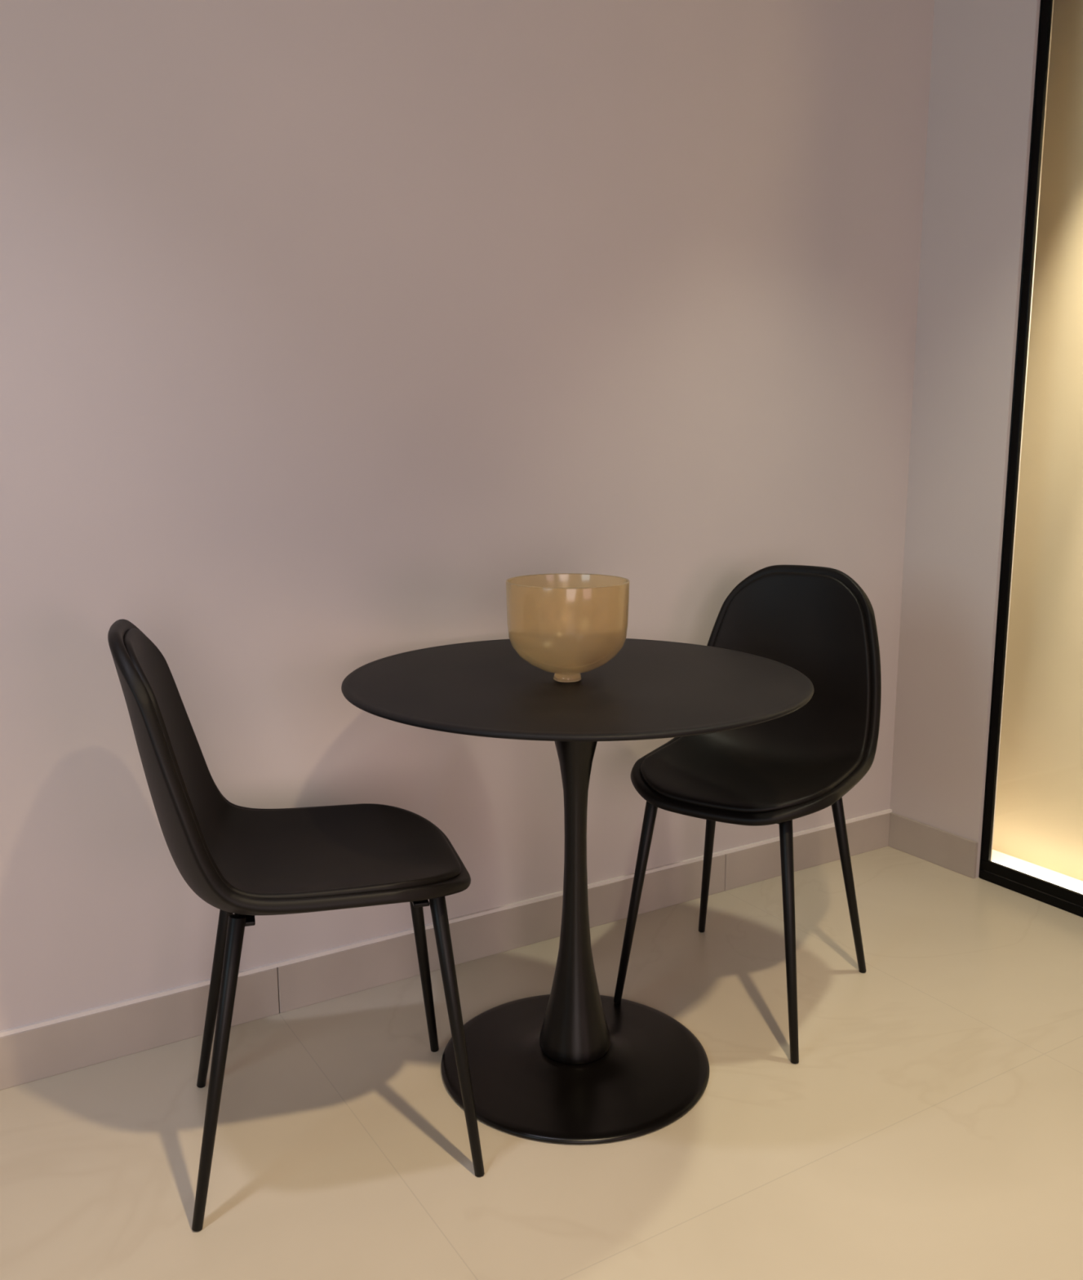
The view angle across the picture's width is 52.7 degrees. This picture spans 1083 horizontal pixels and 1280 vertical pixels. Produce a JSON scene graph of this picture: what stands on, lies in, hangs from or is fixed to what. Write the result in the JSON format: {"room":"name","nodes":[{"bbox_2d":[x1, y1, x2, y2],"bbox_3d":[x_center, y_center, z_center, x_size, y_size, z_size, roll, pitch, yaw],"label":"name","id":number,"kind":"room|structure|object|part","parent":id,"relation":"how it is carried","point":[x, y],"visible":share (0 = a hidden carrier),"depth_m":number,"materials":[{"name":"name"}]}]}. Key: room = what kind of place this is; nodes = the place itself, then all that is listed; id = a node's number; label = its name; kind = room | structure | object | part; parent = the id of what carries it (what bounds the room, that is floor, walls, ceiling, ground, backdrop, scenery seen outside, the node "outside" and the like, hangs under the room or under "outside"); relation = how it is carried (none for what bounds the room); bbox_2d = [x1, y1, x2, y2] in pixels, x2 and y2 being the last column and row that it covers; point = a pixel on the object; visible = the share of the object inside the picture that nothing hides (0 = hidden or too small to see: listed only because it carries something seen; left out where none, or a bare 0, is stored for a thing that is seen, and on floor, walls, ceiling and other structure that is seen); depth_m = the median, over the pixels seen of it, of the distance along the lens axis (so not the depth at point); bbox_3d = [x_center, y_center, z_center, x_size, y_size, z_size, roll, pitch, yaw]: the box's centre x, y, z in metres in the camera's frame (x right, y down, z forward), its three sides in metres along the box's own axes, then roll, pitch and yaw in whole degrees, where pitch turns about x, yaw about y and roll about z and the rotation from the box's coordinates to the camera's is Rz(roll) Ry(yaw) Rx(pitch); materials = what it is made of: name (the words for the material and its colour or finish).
{"room":"dining room","nodes":[
{"label":"dining room","id":0,"kind":"room"},
{"bbox_2d":[0,0,934,1031],"bbox_3d":[-1.074,-0.464,1.779,5.490,2.600,0.100,-6,12,-31],"label":"wall","id":1,"kind":"structure","parent":0,"point":[328,328],"depth_m":2.21,"materials":[{"name":"paint"}]},
{"bbox_2d":[0,808,892,1090],"bbox_3d":[-1.138,0.785,1.890,5.065,0.102,0.010,-6,12,-31],"label":"baseboard","id":2,"kind":"structure","parent":1,"relation":"attached to","point":[27,1056],"depth_m":2.35,"materials":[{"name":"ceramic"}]},
{"bbox_2d":[0,845,1082,1279],"bbox_3d":[0.284,1.233,-0.161,5.490,0.080,5.273,-6,12,-31],"label":"floor","id":3,"kind":"structure","parent":0,"point":[927,1124],"depth_m":1.86,"materials":[{"name":"tile"}]},
{"bbox_2d":[107,618,484,1231],"bbox_3d":[-0.393,0.401,1.790,0.530,0.890,0.437,-3,10,-16],"label":"dining chair","id":4,"kind":"object","parent":3,"relation":"on","point":[246,863],"visible":1,"depth_m":1.73,"materials":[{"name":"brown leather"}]},
{"bbox_3d":[-0.573,0.591,1.942,0.122,0.464,0.025,4,11,22],"label":"leg","id":5,"kind":"part","parent":4,"relation":"part of","materials":[{"name":"black metal"}]},
{"bbox_3d":[-0.482,0.645,1.633,0.025,0.464,0.122,7,12,35],"label":"leg","id":6,"kind":"part","parent":4,"relation":"part of","materials":[{"name":"black metal"}]},
{"bbox_2d":[123,628,461,898],"bbox_3d":[-0.390,0.181,1.752,0.502,0.419,0.406,-3,10,-16],"label":"cushion","id":7,"kind":"object","parent":4,"relation":"on","point":[221,848],"depth_m":1.78,"materials":[{"name":"black leather"}]},
{"bbox_3d":[-0.354,0.403,1.801,0.295,0.013,0.270,-3,10,-16],"label":"under frame","id":8,"kind":"part","parent":4,"relation":"part of","materials":[{"name":"black metal"}]},
{"bbox_3d":[-0.227,0.572,2.043,0.025,0.464,0.095,4,11,23],"label":"leg","id":9,"kind":"part","parent":4,"relation":"part of","materials":[{"name":"black metal"}]},
{"bbox_3d":[-0.135,0.626,1.731,0.095,0.464,0.025,7,12,34],"label":"leg","id":10,"kind":"part","parent":4,"relation":"part of","materials":[{"name":"black metal"}]},
{"bbox_2d":[341,638,813,1144],"bbox_3d":[0.062,0.432,2.009,0.823,0.750,0.823,-6,12,-31],"label":"pedestal table","id":11,"kind":"object","parent":3,"relation":"on","point":[571,1064],"visible":0.96,"depth_m":1.96,"materials":[{"name":"black metal"}]},
{"bbox_2d":[506,573,630,682],"bbox_3d":[0.045,-0.016,1.887,0.212,0.174,0.212,-6,12,-31],"label":"glass bowl","id":12,"kind":"object","parent":11,"relation":"on","point":[567,625],"visible":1,"depth_m":1.80,"materials":[{"name":"beige glass"}]},
{"bbox_2d":[613,564,881,1063],"bbox_3d":[0.450,0.309,2.303,0.437,0.890,0.530,6,12,32],"label":"dining chair","id":13,"kind":"object","parent":3,"relation":"on","point":[818,622],"visible":0.86,"depth_m":2.34,"materials":[{"name":"black"}]},
{"bbox_3d":[0.195,0.530,2.244,0.093,0.452,0.025,-1,10,-7],"label":"leg","id":14,"kind":"part","parent":13,"relation":"part of","materials":[{"name":"black metal"}]},
{"bbox_3d":[0.389,0.484,2.543,0.025,0.464,0.122,-1,10,-6],"label":"leg","id":15,"kind":"part","parent":13,"relation":"part of","materials":[{"name":"black metal"}]},
{"bbox_2d":[640,572,871,813],"bbox_3d":[0.448,0.090,2.262,0.406,0.419,0.502,6,12,32],"label":"cushion","id":16,"kind":"object","parent":13,"relation":"on","point":[806,759],"depth_m":2.36,"materials":[{"name":"black leather"}]},
{"bbox_3d":[0.472,0.566,2.070,0.025,0.464,0.095,-3,10,-18],"label":"leg","id":17,"kind":"part","parent":13,"relation":"part of","materials":[{"name":"black metal"}]},
{"bbox_3d":[0.664,0.514,2.370,0.122,0.464,0.025,-3,10,-18],"label":"leg","id":18,"kind":"part","parent":13,"relation":"part of","materials":[{"name":"black metal"}]},
{"bbox_2d":[991,860,1082,893],"bbox_3d":[1.596,0.716,2.533,0.013,0.004,1.713,-6,12,-31],"label":"led strip","id":19,"kind":"object","parent":3,"relation":"on","point":[992,860],"depth_m":2.95,"materials":[{"name":"white plastic"}]},
{"bbox_2d":[889,0,1053,878],"bbox_3d":[1.120,-0.661,2.874,0.063,2.600,0.301,-6,12,-31],"label":"wall","id":20,"kind":"structure","parent":0,"point":[984,53],"depth_m":2.86,"materials":[{"name":"paint"}]},
{"bbox_2d":[888,812,977,878],"bbox_3d":[1.094,0.574,3.067,0.010,0.102,0.291,-6,12,-31],"label":"baseboard","id":21,"kind":"structure","parent":20,"relation":"attached to","point":[956,853],"depth_m":3.05,"materials":[{"name":"ceramic"}]},
{"bbox_3d":[2.833,-0.184,0.127,0.063,2.600,3.300,-6,12,-31],"label":"wall","id":22,"kind":"structure","parent":0,"visible":0},
{"bbox_2d":[978,0,1082,917],"bbox_3d":[1.572,-0.530,2.123,0.018,2.600,1.472,-6,12,-31],"label":"frame","id":23,"kind":"structure","parent":22,"relation":"in","point":[1067,900],"depth_m":2.76,"materials":[{"name":"black metal"}]},
{"bbox_3d":[1.575,0.711,2.340,0.012,0.028,1.460,-6,12,-31],"label":"rail","id":24,"kind":"part","parent":23,"relation":"part of","materials":[{"name":"black metal"}]},
{"bbox_2d":[992,0,1082,881],"bbox_3d":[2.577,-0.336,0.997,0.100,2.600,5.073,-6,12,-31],"label":"glass panel","id":25,"kind":"object","parent":23,"relation":"in","point":[1039,811],"depth_m":2.91,"materials":[{"name":"glass"}]}
]}

